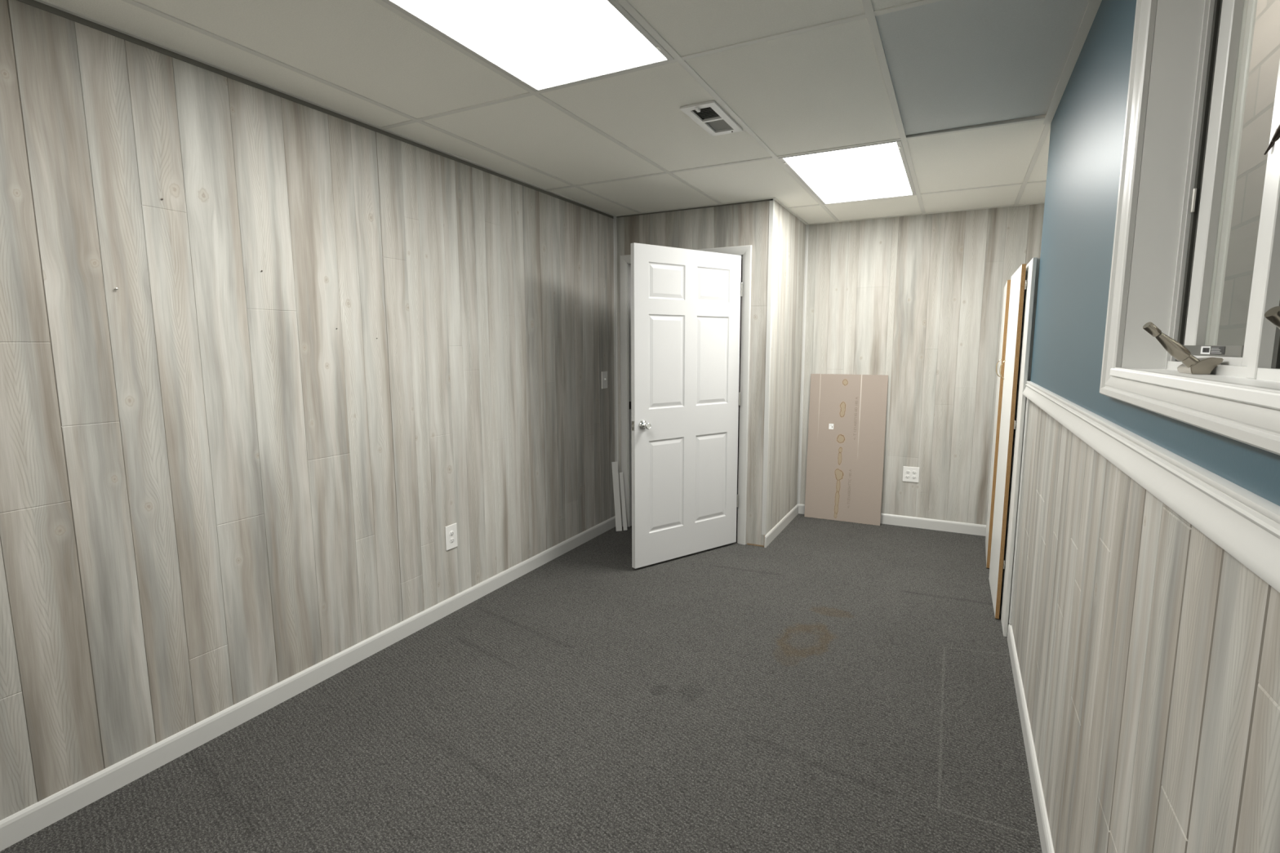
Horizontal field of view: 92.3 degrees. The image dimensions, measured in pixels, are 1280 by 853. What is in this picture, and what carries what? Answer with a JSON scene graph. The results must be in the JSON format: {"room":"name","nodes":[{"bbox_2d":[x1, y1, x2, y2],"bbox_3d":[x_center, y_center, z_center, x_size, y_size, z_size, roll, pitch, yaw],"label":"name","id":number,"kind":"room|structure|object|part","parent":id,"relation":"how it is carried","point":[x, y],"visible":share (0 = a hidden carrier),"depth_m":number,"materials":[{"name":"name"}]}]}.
{"room":"basement room","nodes":[
{"label":"basement room","id":0,"kind":"room"},
{"bbox_2d":[0,0,614,820],"bbox_3d":[-1.259,-0.125,2.728,0.050,2.370,4.586,4,8,27],"label":"wall","id":1,"kind":"structure","parent":0,"point":[214,490],"depth_m":2.24,"materials":[{"name":"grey wood"}]},
{"bbox_2d":[0,515,615,851],"bbox_3d":[-1.229,1.012,2.862,0.012,0.082,4.586,4,8,27],"label":"baseboard","id":2,"kind":"structure","parent":1,"relation":"attached to","point":[23,824],"depth_m":2.31,"materials":[{"name":"white wood"}]},
{"bbox_2d":[444,523,457,551],"bbox_3d":[-1.000,0.586,3.261,0.007,0.131,0.082,4,8,27],"label":"wall outlet","id":3,"kind":"object","parent":1,"relation":"attached to","point":[451,531],"visible":1,"depth_m":3.26,"materials":[{"name":"white plastic"}]},
{"bbox_2d":[601,371,607,388],"bbox_3d":[-0.260,-0.347,4.584,0.016,0.128,0.082,4,8,27],"label":"light switch","id":4,"kind":"object","parent":1,"relation":"attached to","point":[604,374],"visible":1,"depth_m":4.58,"materials":[{"name":"white plastic"}]},
{"bbox_2d":[613,216,618,472],"bbox_3d":[-0.183,-0.429,4.719,0.020,2.288,0.020,4,8,27],"label":"trim","id":5,"kind":"structure","parent":1,"relation":"attached to","point":[615,220],"depth_m":4.69,"materials":[{"name":"grey wood"}]},
{"bbox_2d":[611,462,622,531],"bbox_3d":[-0.179,0.539,4.739,0.046,0.528,0.118,-3,8,-20],"label":"trim","id":6,"kind":"structure","parent":1,"relation":"attached to","point":[615,464],"depth_m":4.74,"materials":[{"name":"white wood"}]},
{"bbox_2d":[618,472,626,530],"bbox_3d":[-0.131,0.579,4.758,0.030,0.442,0.101,-3,8,-23],"label":"trim","id":7,"kind":"structure","parent":1,"relation":"attached to","point":[621,477],"depth_m":4.75,"materials":[{"name":"white wood"}]},
{"bbox_2d":[0,476,1042,852],"bbox_3d":[0.666,1.043,3.131,3.940,0.060,6.786,4,8,27],"label":"floor","id":8,"kind":"structure","parent":0,"point":[830,686],"depth_m":2.28,"materials":[{"name":"carpet"}]},
{"bbox_2d":[804,373,888,525],"bbox_3d":[1.647,0.176,4.936,0.591,1.185,0.079,4,8,27],"label":"cardboard sheet","id":9,"kind":"object","parent":8,"relation":"on","point":[846,425],"visible":1,"depth_m":4.93,"materials":[{"name":"beige cardboard"}]},
{"bbox_2d":[985,257,1039,636],"bbox_3d":[2.379,0.043,3.556,0.585,1.805,1.750,4,8,27],"label":"door","id":10,"kind":"structure","parent":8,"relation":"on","point":[1020,292],"depth_m":3.12,"materials":[{"name":"white wood"}]},
{"bbox_3d":[2.357,-0.023,4.057,0.018,1.792,0.604,4,8,28],"label":"door","id":11,"kind":"part","parent":10,"relation":"part of","materials":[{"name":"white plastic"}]},
{"bbox_3d":[2.083,-0.326,3.530,0.029,0.109,0.006,4,8,27],"label":"handle","id":12,"kind":"part","parent":10,"relation":"part of","materials":[{"name":"gold metal"}]},
{"bbox_3d":[1.986,0.072,3.339,0.018,1.792,0.607,4,8,26],"label":"door","id":13,"kind":"part","parent":10,"relation":"part of","materials":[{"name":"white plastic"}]},
{"bbox_2d":[17,0,1102,224],"bbox_3d":[0.474,-1.339,2.290,3.890,0.177,5.683,4,8,27],"label":"ceiling","id":14,"kind":"structure","parent":0,"point":[971,91],"depth_m":2.31,"materials":[{"name":"tile"}]},
{"bbox_2d":[382,0,674,92],"bbox_3d":[-0.414,-1.219,1.668,0.578,0.079,1.195,4,8,27],"label":"ceiling light","id":15,"kind":"object","parent":14,"relation":"attached to","point":[541,45],"visible":0.91,"depth_m":1.91,"materials":[{"name":"white plastic"}]},
{"bbox_2d":[680,100,742,136],"bbox_3d":[0.311,-1.352,2.612,0.147,0.119,0.368,4,8,27],"label":"ceiling vent","id":16,"kind":"object","parent":14,"relation":"in","point":[708,115],"visible":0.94,"depth_m":2.62,"materials":[{"name":"white plastic"}]},
{"bbox_3d":[0.234,-1.281,2.484,0.014,0.011,0.028,4,8,27],"label":"lever","id":17,"kind":"part","parent":16,"relation":"part of","materials":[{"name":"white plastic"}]},
{"bbox_2d":[777,140,915,204],"bbox_3d":[1.240,-1.469,3.542,0.584,0.079,1.178,4,8,27],"label":"ceiling light","id":18,"kind":"object","parent":14,"relation":"attached to","point":[882,170],"visible":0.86,"depth_m":3.44,"materials":[{"name":"white plastic"}]},
{"bbox_2d":[617,200,769,545],"bbox_3d":[0.368,-0.362,4.510,1.200,2.370,0.100,4,8,27],"label":"wall","id":19,"kind":"structure","parent":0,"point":[744,224],"depth_m":4.27,"materials":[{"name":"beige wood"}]},
{"bbox_2d":[619,244,764,546],"bbox_3d":[0.389,-0.218,4.511,1.149,2.084,0.122,4,8,27],"label":"door frame","id":20,"kind":"structure","parent":19,"relation":"attached to","point":[746,251],"depth_m":4.40,"materials":[{"name":"white wood"}]},
{"bbox_2d":[631,242,742,568],"bbox_3d":[0.318,-0.130,4.034,0.911,2.002,0.158,-6,9,-36],"label":"door","id":21,"kind":"structure","parent":20,"relation":"attached to","point":[686,303],"depth_m":3.98,"materials":[{"name":"white wood"}]},
{"bbox_3d":[-0.046,-0.004,3.780,0.008,0.058,0.025,-6,9,-36],"label":"latch plate","id":22,"kind":"part","parent":21,"relation":"part of","materials":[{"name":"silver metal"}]},
{"bbox_3d":[0.041,-0.004,3.774,0.043,0.043,0.046,-6,9,-36],"label":"knob","id":23,"kind":"part","parent":21,"relation":"part of","materials":[{"name":"silver metal"}]},
{"bbox_2d":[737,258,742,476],"bbox_3d":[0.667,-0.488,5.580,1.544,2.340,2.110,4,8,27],"label":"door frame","id":24,"kind":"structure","parent":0,"point":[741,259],"depth_m":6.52,"materials":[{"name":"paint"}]},
{"bbox_2d":[766,200,805,533],"bbox_3d":[1.085,-0.382,4.644,0.050,2.370,0.997,4,8,27],"label":"wall","id":25,"kind":"structure","parent":0,"point":[789,232],"depth_m":4.58,"materials":[{"name":"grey wood"}]},
{"bbox_2d":[761,199,774,535],"bbox_3d":[0.874,-0.367,4.202,0.027,2.281,0.027,4,8,27],"label":"trim","id":26,"kind":"structure","parent":25,"relation":"attached to","point":[771,205],"depth_m":4.18,"materials":[{"name":"grey wood"}]},
{"bbox_2d":[764,503,798,547],"bbox_3d":[1.113,0.755,4.773,0.012,0.082,1.009,4,8,27],"label":"baseboard","id":27,"kind":"structure","parent":25,"relation":"attached to","point":[782,524],"depth_m":4.68,"materials":[{"name":"white wood"}]},
{"bbox_2d":[796,224,808,504],"bbox_3d":[1.339,-0.477,5.053,0.020,2.288,0.020,4,8,27],"label":"trim","id":28,"kind":"structure","parent":25,"relation":"attached to","point":[806,225],"depth_m":5.05,"materials":[{"name":"grey wood"}]},
{"bbox_2d":[800,203,1044,524],"bbox_3d":[2.343,-0.377,4.585,2.341,2.370,0.050,4,8,27],"label":"wall","id":29,"kind":"structure","parent":0,"point":[916,300],"depth_m":4.64,"materials":[{"name":"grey wood"}]},
{"bbox_2d":[798,503,986,536],"bbox_3d":[2.354,0.762,4.695,2.291,0.082,0.012,4,8,27],"label":"baseboard","id":30,"kind":"structure","parent":29,"relation":"attached to","point":[890,519],"depth_m":4.74,"materials":[{"name":"white wood"}]},
{"bbox_2d":[902,466,919,482],"bbox_3d":[2.106,0.373,4.774,0.117,0.120,0.007,4,8,27],"label":"wall outlet","id":31,"kind":"object","parent":29,"relation":"attached to","point":[911,474],"visible":1,"depth_m":4.77,"materials":[{"name":"white plastic"}]},
{"bbox_2d":[1011,0,1279,852],"bbox_3d":[0.960,0.077,1.145,0.075,2.370,3.780,4,8,27],"label":"wall","id":32,"kind":"structure","parent":0,"point":[1148,654],"depth_m":1.23,"materials":[{"name":"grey wood"}]},
{"bbox_2d":[1008,398,1029,624],"bbox_3d":[1.796,0.399,2.882,0.040,1.104,0.040,4,8,27],"label":"trim","id":33,"kind":"structure","parent":32,"relation":"attached to","point":[1028,399],"depth_m":2.87,"materials":[{"name":"grey wood"}]},
{"bbox_2d":[1007,623,1054,852],"bbox_3d":[0.922,1.209,1.308,0.012,0.082,3.768,4,8,27],"label":"baseboard","id":34,"kind":"structure","parent":32,"relation":"attached to","point":[1046,845],"depth_m":2.04,"materials":[{"name":"white wood"}]},
{"bbox_2d":[1022,381,1279,592],"bbox_3d":[0.917,0.043,1.168,0.026,0.066,3.788,4,8,27],"label":"trim","id":35,"kind":"structure","parent":32,"relation":"attached to","point":[1246,525],"depth_m":0.81,"materials":[{"name":"white wood"}]},
{"bbox_2d":[1099,0,1279,455],"bbox_3d":[0.785,-0.494,0.835,0.020,0.973,1.032,4,8,27],"label":"trim","id":36,"kind":"structure","parent":32,"relation":"attached to","point":[1256,426],"depth_m":1.21,"materials":[{"name":"white wood"}]},
{"bbox_2d":[1109,0,1279,409],"bbox_3d":[0.849,-0.478,0.804,0.155,0.864,0.900,4,8,27],"label":"window frame","id":37,"kind":"structure","parent":32,"relation":"attached to","point":[1178,23],"depth_m":1.20,"materials":[{"name":"white wood"}]},
{"bbox_2d":[1142,0,1279,382],"bbox_3d":[0.842,-0.480,0.807,0.170,0.836,0.876,4,8,27],"label":"window","id":38,"kind":"structure","parent":32,"relation":"in","point":[1224,320],"depth_m":1.04,"materials":[{"name":"white plastic"}]},
{"bbox_3d":[0.847,-0.161,1.016,0.026,0.025,0.015,1,8,6],"label":"crank knob","id":39,"kind":"part","parent":38,"relation":"part of","materials":[{"name":"beige metal"}]},
{"bbox_3d":[0.881,-0.133,1.018,0.054,0.048,0.022,1,8,6],"label":"crank handle","id":40,"kind":"part","parent":38,"relation":"part of","materials":[{"name":"beige metal"}]},
{"bbox_3d":[0.989,-0.502,0.992,0.024,0.802,0.347,4,8,27],"label":"sash","id":41,"kind":"part","parent":38,"relation":"part of","materials":[{"name":"white plastic"}]},
{"bbox_3d":[0.990,-0.490,0.987,0.004,0.758,0.237,4,8,27],"label":"glass pane","id":42,"kind":"part","parent":38,"relation":"part of","materials":[{"name":"clear glass"}]},
{"bbox_3d":[0.905,-0.428,0.868,0.014,0.065,0.070,2,8,16],"label":"lock lever","id":43,"kind":"part","parent":38,"relation":"part of","materials":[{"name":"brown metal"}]},
{"bbox_3d":[0.636,-0.107,0.609,0.026,0.025,0.015,1,8,6],"label":"crank knob","id":44,"kind":"part","parent":38,"relation":"part of","materials":[{"name":"beige metal"}]},
{"bbox_3d":[0.839,-0.398,0.778,0.023,0.057,0.051,-7,10,-40],"label":"lock lever","id":45,"kind":"part","parent":38,"relation":"part of","materials":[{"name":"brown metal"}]}
]}

